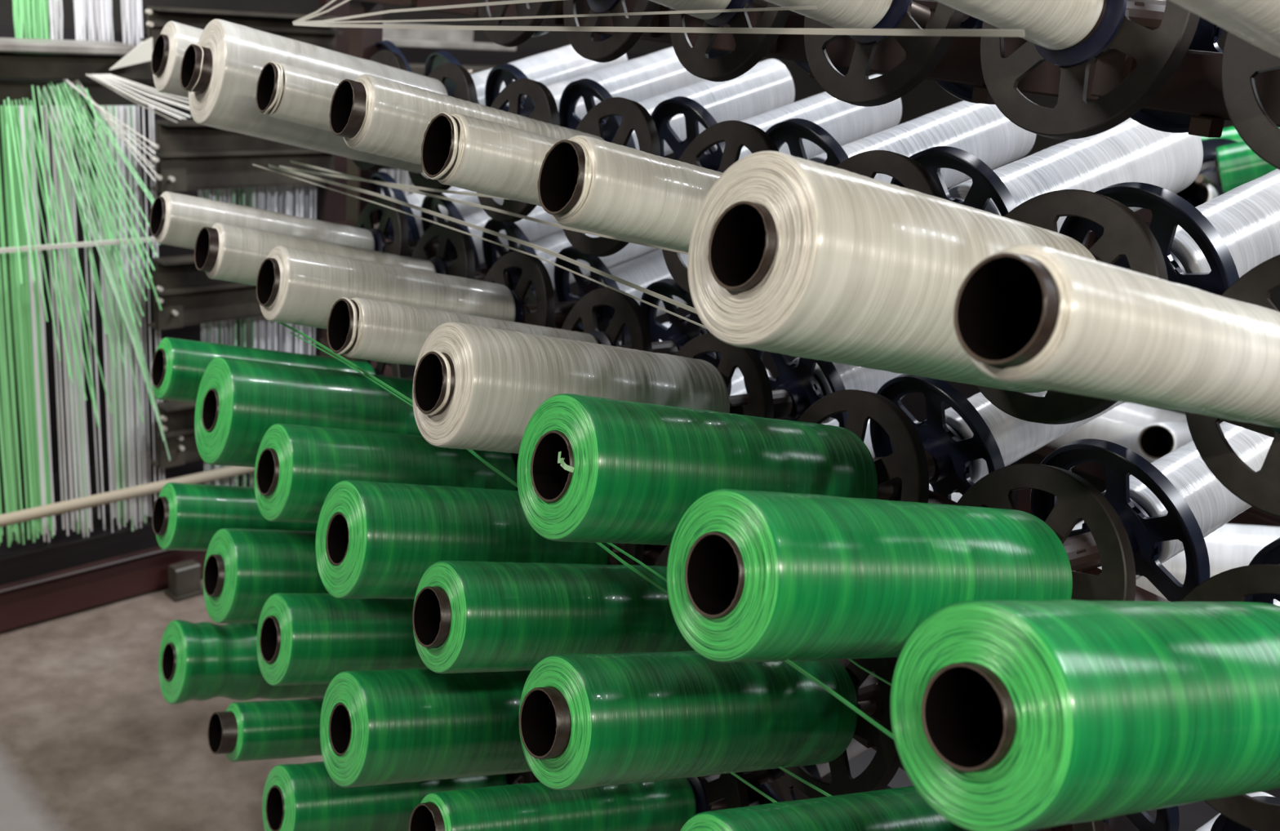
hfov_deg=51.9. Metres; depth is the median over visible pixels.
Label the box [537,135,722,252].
tape bobbin
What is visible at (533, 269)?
flange
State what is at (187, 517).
tape bobbin
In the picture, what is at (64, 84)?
tape
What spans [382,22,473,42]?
board
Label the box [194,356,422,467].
tape bobbin
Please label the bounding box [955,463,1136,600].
flange
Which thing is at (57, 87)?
tape
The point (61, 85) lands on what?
tape
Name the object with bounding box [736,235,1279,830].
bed
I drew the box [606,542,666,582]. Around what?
tape
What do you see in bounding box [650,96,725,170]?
flange
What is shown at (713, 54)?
flange
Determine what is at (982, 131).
tape bobbin
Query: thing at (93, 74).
tape
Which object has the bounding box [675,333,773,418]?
flange
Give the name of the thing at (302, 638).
tape bobbin
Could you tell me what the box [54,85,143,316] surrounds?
tape
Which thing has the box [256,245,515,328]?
tape bobbin
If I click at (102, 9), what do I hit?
strands
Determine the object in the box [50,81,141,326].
tape
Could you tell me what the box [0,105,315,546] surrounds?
strands
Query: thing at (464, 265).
flange
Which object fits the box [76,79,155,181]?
tape
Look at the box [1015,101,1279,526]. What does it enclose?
frame
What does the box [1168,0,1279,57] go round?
tape bobbin
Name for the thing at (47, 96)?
tape
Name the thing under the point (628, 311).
flange
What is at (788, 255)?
tape bobbin
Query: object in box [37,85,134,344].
tape
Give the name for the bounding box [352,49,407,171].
flange
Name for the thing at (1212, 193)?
tape bobbin
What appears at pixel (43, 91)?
tape
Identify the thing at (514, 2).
tape
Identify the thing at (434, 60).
flange
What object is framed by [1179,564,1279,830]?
flange
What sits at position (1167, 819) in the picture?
flange
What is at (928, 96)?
wall
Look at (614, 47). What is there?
flange
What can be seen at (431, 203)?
flange
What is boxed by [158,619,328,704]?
tape bobbin
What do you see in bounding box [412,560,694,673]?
tape bobbin
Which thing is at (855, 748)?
tape bobbin
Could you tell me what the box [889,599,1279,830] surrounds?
tape bobbin
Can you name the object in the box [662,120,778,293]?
flange
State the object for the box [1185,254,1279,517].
flange
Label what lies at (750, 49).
flange
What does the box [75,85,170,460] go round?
tape
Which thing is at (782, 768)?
tape
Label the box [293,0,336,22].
tape
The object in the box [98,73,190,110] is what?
tape
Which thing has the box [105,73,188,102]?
tape
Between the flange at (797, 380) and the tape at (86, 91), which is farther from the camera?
the tape at (86, 91)
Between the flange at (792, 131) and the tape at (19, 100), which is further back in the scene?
the tape at (19, 100)
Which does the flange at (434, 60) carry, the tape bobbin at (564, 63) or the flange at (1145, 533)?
the tape bobbin at (564, 63)
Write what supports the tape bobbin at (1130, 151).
on the flange at (986, 184)
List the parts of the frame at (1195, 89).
rail, rail, rail, rail, rail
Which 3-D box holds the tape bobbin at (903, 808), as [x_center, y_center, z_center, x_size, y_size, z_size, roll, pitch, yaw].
[0.119,0.234,0.707,0.231,0.100,0.059,-7,22,-34]
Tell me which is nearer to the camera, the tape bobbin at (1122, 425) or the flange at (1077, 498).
the flange at (1077, 498)
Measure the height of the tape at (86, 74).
0.068 m
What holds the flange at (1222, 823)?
attached to the frame at (1195, 89)
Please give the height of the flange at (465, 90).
0.128 m
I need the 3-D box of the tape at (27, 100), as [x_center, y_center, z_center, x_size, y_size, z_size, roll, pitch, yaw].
[-0.827,-0.212,1.886,0.098,0.467,0.002,10,19,16]
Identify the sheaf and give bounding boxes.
[109,37,152,70]
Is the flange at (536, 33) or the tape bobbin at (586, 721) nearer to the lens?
the tape bobbin at (586, 721)
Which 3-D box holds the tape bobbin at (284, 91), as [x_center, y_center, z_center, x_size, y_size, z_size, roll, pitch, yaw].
[-0.210,-0.251,1.114,0.228,0.086,0.044,-7,22,-34]
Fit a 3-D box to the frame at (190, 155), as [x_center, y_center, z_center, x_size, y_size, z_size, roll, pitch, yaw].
[-0.603,-0.308,2.102,0.077,1.200,0.373,20,23,39]
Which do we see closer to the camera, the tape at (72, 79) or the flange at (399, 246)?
the flange at (399, 246)
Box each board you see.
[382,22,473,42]
[382,38,515,51]
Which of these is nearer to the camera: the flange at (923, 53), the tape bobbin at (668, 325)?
the flange at (923, 53)
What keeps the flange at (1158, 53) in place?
attached to the frame at (1195, 89)
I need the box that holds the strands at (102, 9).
[12,0,143,44]
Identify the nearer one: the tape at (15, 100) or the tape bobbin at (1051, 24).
the tape bobbin at (1051, 24)
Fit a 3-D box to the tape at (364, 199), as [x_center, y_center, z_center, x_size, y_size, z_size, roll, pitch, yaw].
[-0.191,-0.165,1.123,0.001,0.026,0.821,-8,22,-34]
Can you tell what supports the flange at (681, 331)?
attached to the frame at (1195, 89)
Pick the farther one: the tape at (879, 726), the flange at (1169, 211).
the flange at (1169, 211)
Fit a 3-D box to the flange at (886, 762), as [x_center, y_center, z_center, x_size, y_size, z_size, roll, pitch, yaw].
[0.107,0.198,0.896,0.128,0.128,0.116,4,18,-4]
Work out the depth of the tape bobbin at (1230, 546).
1.39 m
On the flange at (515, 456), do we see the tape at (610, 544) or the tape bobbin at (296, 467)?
the tape bobbin at (296, 467)
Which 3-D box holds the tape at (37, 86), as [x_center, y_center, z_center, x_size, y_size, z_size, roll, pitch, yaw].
[-0.825,-0.250,1.866,0.075,0.416,0.002,19,22,36]
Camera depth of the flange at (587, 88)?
1.24 m
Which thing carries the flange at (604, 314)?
attached to the frame at (1195, 89)
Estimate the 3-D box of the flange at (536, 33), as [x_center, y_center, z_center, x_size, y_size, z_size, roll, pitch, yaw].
[-0.110,-0.458,1.360,0.115,0.126,0.128,13,19,23]
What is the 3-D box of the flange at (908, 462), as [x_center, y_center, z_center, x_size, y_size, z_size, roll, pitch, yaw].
[0.113,0.046,0.868,0.129,0.128,0.116,4,18,-4]
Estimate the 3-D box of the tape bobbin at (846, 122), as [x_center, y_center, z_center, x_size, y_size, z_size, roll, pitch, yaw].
[0.143,-0.254,1.185,0.216,0.111,0.054,-6,21,-32]
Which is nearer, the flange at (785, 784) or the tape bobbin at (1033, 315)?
the tape bobbin at (1033, 315)
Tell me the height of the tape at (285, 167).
0.058 m
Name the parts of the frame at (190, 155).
plate, plate, plate, plate, arm, arm, arm, arm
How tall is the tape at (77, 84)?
0.181 m
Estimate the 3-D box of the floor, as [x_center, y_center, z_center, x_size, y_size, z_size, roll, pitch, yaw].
[0.207,0.685,1.367,9.000,0.100,9.000,-8,22,-34]
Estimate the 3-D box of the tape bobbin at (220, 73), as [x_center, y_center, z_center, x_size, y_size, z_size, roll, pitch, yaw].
[-0.301,-0.294,1.226,0.245,0.135,0.094,-7,22,-34]
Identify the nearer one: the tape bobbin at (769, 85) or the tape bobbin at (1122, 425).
the tape bobbin at (769, 85)
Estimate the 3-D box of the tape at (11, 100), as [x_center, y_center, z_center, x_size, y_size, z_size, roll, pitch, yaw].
[-0.852,-0.284,1.835,0.002,0.295,0.088,-12,24,-42]
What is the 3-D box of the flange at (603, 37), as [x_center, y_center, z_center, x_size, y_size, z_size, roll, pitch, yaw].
[-0.012,-0.406,1.225,0.128,0.126,0.115,5,18,-1]
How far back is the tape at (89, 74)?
1.86 m
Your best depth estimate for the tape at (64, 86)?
1.94 m
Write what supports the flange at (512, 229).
attached to the frame at (1195, 89)
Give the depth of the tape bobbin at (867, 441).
1.25 m
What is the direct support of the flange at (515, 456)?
attached to the frame at (1195, 89)
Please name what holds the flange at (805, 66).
attached to the frame at (1195, 89)
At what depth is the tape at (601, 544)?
0.79 m
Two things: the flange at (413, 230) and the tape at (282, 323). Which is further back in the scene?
the flange at (413, 230)
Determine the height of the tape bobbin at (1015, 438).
0.113 m
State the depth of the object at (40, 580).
2.15 m
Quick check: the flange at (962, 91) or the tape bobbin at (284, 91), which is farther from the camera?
the tape bobbin at (284, 91)
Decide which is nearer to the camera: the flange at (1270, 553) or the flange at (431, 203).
the flange at (1270, 553)
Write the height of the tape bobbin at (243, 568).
0.131 m
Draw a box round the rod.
[0,466,254,527]
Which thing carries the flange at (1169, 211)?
attached to the frame at (1195, 89)
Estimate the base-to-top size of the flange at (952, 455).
0.126 m
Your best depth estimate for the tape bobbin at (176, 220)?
1.32 m
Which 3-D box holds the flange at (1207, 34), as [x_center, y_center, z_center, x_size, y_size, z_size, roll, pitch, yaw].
[0.330,-0.227,0.762,0.128,0.126,0.115,5,18,-1]
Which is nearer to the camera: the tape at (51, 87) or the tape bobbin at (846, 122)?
the tape bobbin at (846, 122)
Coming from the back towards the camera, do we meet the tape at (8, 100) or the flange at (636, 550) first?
the tape at (8, 100)
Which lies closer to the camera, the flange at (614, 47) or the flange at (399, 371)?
the flange at (614, 47)
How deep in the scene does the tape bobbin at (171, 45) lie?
1.27 m
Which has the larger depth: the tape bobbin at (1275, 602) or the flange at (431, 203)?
the flange at (431, 203)
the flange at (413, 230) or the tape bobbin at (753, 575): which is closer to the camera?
the tape bobbin at (753, 575)
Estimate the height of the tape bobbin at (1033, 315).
0.091 m
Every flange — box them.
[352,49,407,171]
[355,196,408,257]
[355,358,407,378]
[368,171,420,241]
[373,40,472,74]
[408,62,478,195]
[411,221,475,279]
[421,193,480,269]
[423,50,479,104]
[476,78,559,222]
[477,0,553,47]
[482,218,537,303]
[483,251,555,328]
[484,63,535,117]
[506,771,540,784]
[510,453,518,490]
[513,22,549,36]
[553,245,631,345]
[558,78,635,149]
[561,287,652,351]
[562,97,660,257]
[563,0,658,62]
[600,34,611,40]
[607,542,644,564]
[640,278,731,395]
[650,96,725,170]
[653,545,670,566]
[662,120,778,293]
[669,0,791,81]
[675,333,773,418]
[686,772,749,814]
[708,6,751,58]
[743,348,848,428]
[758,764,822,802]
[765,118,848,167]
[782,657,901,798]
[790,11,848,75]
[796,389,928,502]
[804,0,964,106]
[835,150,944,199]
[869,373,1004,507]
[890,146,1017,216]
[934,15,982,103]
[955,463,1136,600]
[975,189,1168,424]
[980,0,1199,139]
[1029,819,1104,830]
[1030,438,1209,601]
[1058,182,1239,296]
[1102,805,1179,830]
[1130,16,1222,133]
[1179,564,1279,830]
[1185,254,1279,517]
[1186,137,1238,207]
[1210,795,1279,830]
[1221,31,1279,169]
[1244,537,1279,604]
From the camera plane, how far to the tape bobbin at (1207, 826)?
0.95 m
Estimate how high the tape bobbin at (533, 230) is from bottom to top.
0.115 m
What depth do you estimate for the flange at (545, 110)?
1.18 m
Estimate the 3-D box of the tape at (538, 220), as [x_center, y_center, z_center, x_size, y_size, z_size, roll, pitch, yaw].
[-0.169,-0.188,1.123,0.001,0.049,0.712,-8,22,-34]
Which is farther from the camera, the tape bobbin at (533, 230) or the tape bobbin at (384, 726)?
the tape bobbin at (533, 230)
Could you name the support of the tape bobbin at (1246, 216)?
on the flange at (1169, 211)
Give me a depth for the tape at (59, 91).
1.90 m
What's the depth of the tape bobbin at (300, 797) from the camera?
1.17 m
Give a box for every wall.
[0,0,884,102]
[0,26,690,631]
[897,28,1233,227]
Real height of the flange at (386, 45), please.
0.126 m
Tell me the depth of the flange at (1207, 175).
1.68 m
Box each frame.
[140,0,349,602]
[309,0,1279,830]
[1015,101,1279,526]
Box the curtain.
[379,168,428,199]
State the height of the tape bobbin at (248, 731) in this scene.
0.097 m
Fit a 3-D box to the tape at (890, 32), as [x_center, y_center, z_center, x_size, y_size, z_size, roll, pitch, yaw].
[-0.080,-0.263,0.890,0.001,0.055,0.848,-8,22,-34]
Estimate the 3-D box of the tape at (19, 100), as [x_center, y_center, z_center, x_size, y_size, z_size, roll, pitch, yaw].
[-0.842,-0.243,1.864,0.094,0.392,0.002,16,21,31]
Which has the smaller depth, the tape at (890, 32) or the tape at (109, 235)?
the tape at (890, 32)
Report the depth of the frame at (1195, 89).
0.87 m
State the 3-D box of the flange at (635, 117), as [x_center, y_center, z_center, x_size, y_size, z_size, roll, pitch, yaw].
[-0.052,-0.196,1.072,0.128,0.128,0.115,4,18,-4]
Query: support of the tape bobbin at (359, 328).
on the flange at (628, 311)
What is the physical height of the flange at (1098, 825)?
0.128 m
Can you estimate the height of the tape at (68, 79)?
0.101 m
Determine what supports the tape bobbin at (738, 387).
on the wheel
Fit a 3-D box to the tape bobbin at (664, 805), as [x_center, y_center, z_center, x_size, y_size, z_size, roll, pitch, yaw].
[-0.059,0.296,0.967,0.231,0.095,0.054,-7,22,-34]
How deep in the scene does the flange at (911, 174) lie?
0.82 m
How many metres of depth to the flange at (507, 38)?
1.15 m
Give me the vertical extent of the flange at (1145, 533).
0.126 m
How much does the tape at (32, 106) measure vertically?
0.453 m
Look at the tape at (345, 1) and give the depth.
1.31 m
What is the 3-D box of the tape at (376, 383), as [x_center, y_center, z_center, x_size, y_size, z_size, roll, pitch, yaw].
[-0.222,-0.037,0.998,0.001,0.009,0.240,-8,22,-34]
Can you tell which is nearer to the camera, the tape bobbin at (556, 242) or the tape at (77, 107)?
the tape bobbin at (556, 242)
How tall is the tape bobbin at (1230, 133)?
0.114 m
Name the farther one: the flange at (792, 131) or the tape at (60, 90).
the tape at (60, 90)
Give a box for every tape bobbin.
[149,191,376,250]
[151,21,204,97]
[151,337,375,403]
[151,482,317,551]
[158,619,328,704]
[179,18,448,173]
[194,222,436,285]
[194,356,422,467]
[203,528,328,623]
[207,697,324,761]
[253,423,517,523]
[255,61,344,131]
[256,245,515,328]
[256,593,428,685]
[262,761,507,830]
[315,480,609,599]
[320,668,531,787]
[326,297,601,365]
[328,74,604,164]
[405,186,503,237]
[408,777,696,830]
[412,322,729,453]
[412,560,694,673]
[420,111,561,206]
[462,201,562,263]
[470,44,627,106]
[516,393,877,545]
[517,229,658,289]
[519,650,857,790]
[520,46,705,119]
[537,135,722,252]
[601,248,688,315]
[604,58,795,155]
[618,322,671,345]
[648,0,731,19]
[666,488,1072,662]
[680,786,968,830]
[685,315,715,355]
[687,151,1097,392]
[708,74,902,159]
[729,367,773,395]
[763,0,893,28]
[791,357,902,423]
[802,737,867,777]
[808,100,1036,188]
[822,418,875,458]
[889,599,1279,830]
[928,483,962,502]
[933,0,1106,49]
[944,390,1124,483]
[947,117,1203,232]
[953,244,1279,427]
[1045,402,1186,462]
[1071,520,1141,579]
[1104,421,1273,564]
[1135,523,1279,599]
[1137,420,1192,461]
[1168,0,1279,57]
[1170,168,1279,277]
[1175,181,1218,201]
[1195,791,1274,830]
[1200,126,1279,142]
[1214,141,1276,193]
[1273,599,1279,605]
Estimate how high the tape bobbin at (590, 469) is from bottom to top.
0.124 m
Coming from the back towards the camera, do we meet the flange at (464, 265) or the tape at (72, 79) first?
the tape at (72, 79)
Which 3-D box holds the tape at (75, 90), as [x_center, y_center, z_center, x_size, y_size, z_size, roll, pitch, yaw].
[-0.762,-0.363,1.917,0.116,0.222,0.002,4,18,-4]
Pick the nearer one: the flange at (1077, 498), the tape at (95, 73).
the flange at (1077, 498)
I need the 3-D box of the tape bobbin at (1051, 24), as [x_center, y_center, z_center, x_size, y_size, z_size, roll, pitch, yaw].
[0.138,-0.223,0.622,0.231,0.086,0.045,-7,22,-34]
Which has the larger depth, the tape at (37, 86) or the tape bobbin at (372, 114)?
the tape at (37, 86)
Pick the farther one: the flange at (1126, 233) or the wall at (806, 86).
the wall at (806, 86)
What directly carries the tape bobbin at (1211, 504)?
on the flange at (1145, 533)
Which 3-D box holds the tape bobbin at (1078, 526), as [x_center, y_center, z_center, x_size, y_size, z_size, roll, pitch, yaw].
[0.301,0.140,1.010,0.216,0.117,0.061,-6,21,-32]
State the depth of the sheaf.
1.87 m
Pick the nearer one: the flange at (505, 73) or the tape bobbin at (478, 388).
the tape bobbin at (478, 388)
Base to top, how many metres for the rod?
0.018 m
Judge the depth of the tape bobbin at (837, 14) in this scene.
0.78 m
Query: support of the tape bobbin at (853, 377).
on the flange at (797, 380)
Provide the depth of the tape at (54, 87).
1.89 m
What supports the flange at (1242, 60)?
attached to the frame at (1195, 89)
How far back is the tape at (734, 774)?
0.80 m
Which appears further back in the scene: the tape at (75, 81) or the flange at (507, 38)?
the tape at (75, 81)
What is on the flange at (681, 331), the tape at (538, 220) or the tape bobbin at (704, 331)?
the tape bobbin at (704, 331)
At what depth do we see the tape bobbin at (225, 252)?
1.20 m
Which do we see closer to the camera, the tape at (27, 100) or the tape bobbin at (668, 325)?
the tape bobbin at (668, 325)
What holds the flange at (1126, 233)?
attached to the frame at (1195, 89)
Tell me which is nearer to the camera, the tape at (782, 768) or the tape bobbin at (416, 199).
the tape at (782, 768)
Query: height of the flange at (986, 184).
0.126 m
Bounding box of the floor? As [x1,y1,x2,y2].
[0,577,324,830]
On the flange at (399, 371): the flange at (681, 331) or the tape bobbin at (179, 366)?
the tape bobbin at (179, 366)
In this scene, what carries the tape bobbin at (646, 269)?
on the flange at (604, 314)
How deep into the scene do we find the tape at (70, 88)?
1.95 m
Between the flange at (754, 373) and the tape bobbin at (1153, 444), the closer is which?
the flange at (754, 373)
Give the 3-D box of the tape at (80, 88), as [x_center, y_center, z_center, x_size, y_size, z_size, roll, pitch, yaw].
[-0.771,-0.243,1.940,0.103,0.461,0.002,10,18,14]
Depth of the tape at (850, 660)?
0.68 m
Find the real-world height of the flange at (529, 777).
0.128 m
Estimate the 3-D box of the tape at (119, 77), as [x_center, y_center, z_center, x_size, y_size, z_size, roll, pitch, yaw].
[-0.692,-0.470,1.891,0.144,0.040,0.001,-11,24,-40]
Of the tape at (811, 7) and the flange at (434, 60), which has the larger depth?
the flange at (434, 60)
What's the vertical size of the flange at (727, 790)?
0.128 m
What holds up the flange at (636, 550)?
attached to the frame at (1195, 89)
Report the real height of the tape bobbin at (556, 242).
0.114 m
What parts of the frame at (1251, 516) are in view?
rail, rail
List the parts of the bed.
panel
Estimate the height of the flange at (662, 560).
0.128 m
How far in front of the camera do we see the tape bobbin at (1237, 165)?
1.64 m
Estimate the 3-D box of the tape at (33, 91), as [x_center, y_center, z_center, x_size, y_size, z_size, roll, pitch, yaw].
[-0.832,-0.257,1.858,0.002,0.401,0.088,-11,24,-41]
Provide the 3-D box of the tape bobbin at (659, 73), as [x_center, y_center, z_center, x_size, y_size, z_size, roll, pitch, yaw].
[-0.029,-0.344,1.417,0.216,0.118,0.062,-6,21,-32]
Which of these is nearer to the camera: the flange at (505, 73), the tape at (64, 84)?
the flange at (505, 73)
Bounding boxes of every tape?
[3,99,22,283]
[7,97,35,280]
[11,100,48,321]
[14,99,61,360]
[18,99,73,383]
[22,97,86,399]
[26,97,99,427]
[30,100,112,413]
[31,84,71,377]
[36,86,79,386]
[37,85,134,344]
[42,88,88,310]
[43,85,131,339]
[47,83,97,417]
[49,85,146,382]
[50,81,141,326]
[53,85,106,333]
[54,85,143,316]
[56,85,148,391]
[57,84,146,301]
[58,90,115,367]
[59,83,149,288]
[62,82,152,278]
[62,85,158,422]
[63,79,156,146]
[65,97,124,368]
[66,79,155,154]
[66,84,155,270]
[68,79,155,160]
[69,85,164,440]
[70,93,134,322]
[71,79,154,167]
[71,86,157,257]
[74,79,156,174]
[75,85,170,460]
[75,89,159,244]
[75,90,143,422]
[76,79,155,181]
[76,84,153,204]
[80,86,154,201]
[80,88,152,404]
[85,73,177,123]
[85,88,162,310]
[88,74,182,119]
[92,73,186,119]
[95,73,190,117]
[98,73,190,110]
[102,73,189,107]
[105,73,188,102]
[108,73,188,99]
[252,164,706,328]
[268,164,697,314]
[278,322,413,403]
[279,165,510,199]
[289,160,688,254]
[289,331,413,407]
[292,22,1025,36]
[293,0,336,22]
[295,0,560,22]
[298,0,350,21]
[300,5,817,23]
[466,448,517,487]
[596,542,667,594]
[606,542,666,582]
[729,771,777,802]
[778,765,831,796]
[783,659,893,739]
[847,658,891,685]
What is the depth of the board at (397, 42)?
2.60 m
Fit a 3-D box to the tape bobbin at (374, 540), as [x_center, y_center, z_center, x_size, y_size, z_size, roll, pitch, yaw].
[-0.139,0.103,1.055,0.234,0.131,0.090,-7,22,-34]
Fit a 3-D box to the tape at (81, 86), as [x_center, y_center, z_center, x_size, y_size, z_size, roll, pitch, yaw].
[-0.754,-0.384,1.918,0.119,0.181,0.002,5,18,-1]
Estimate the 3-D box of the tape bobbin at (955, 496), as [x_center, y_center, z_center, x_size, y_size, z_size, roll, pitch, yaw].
[0.215,0.095,1.126,0.216,0.110,0.054,-6,21,-32]
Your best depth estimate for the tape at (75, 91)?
1.97 m
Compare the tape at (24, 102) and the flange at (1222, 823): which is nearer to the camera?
the flange at (1222, 823)
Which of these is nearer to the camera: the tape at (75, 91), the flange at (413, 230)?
the flange at (413, 230)
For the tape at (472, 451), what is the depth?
0.89 m
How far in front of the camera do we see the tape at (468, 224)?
1.00 m
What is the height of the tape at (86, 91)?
0.321 m
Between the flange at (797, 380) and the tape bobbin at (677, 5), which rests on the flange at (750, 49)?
the tape bobbin at (677, 5)
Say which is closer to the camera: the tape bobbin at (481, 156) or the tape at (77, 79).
the tape bobbin at (481, 156)

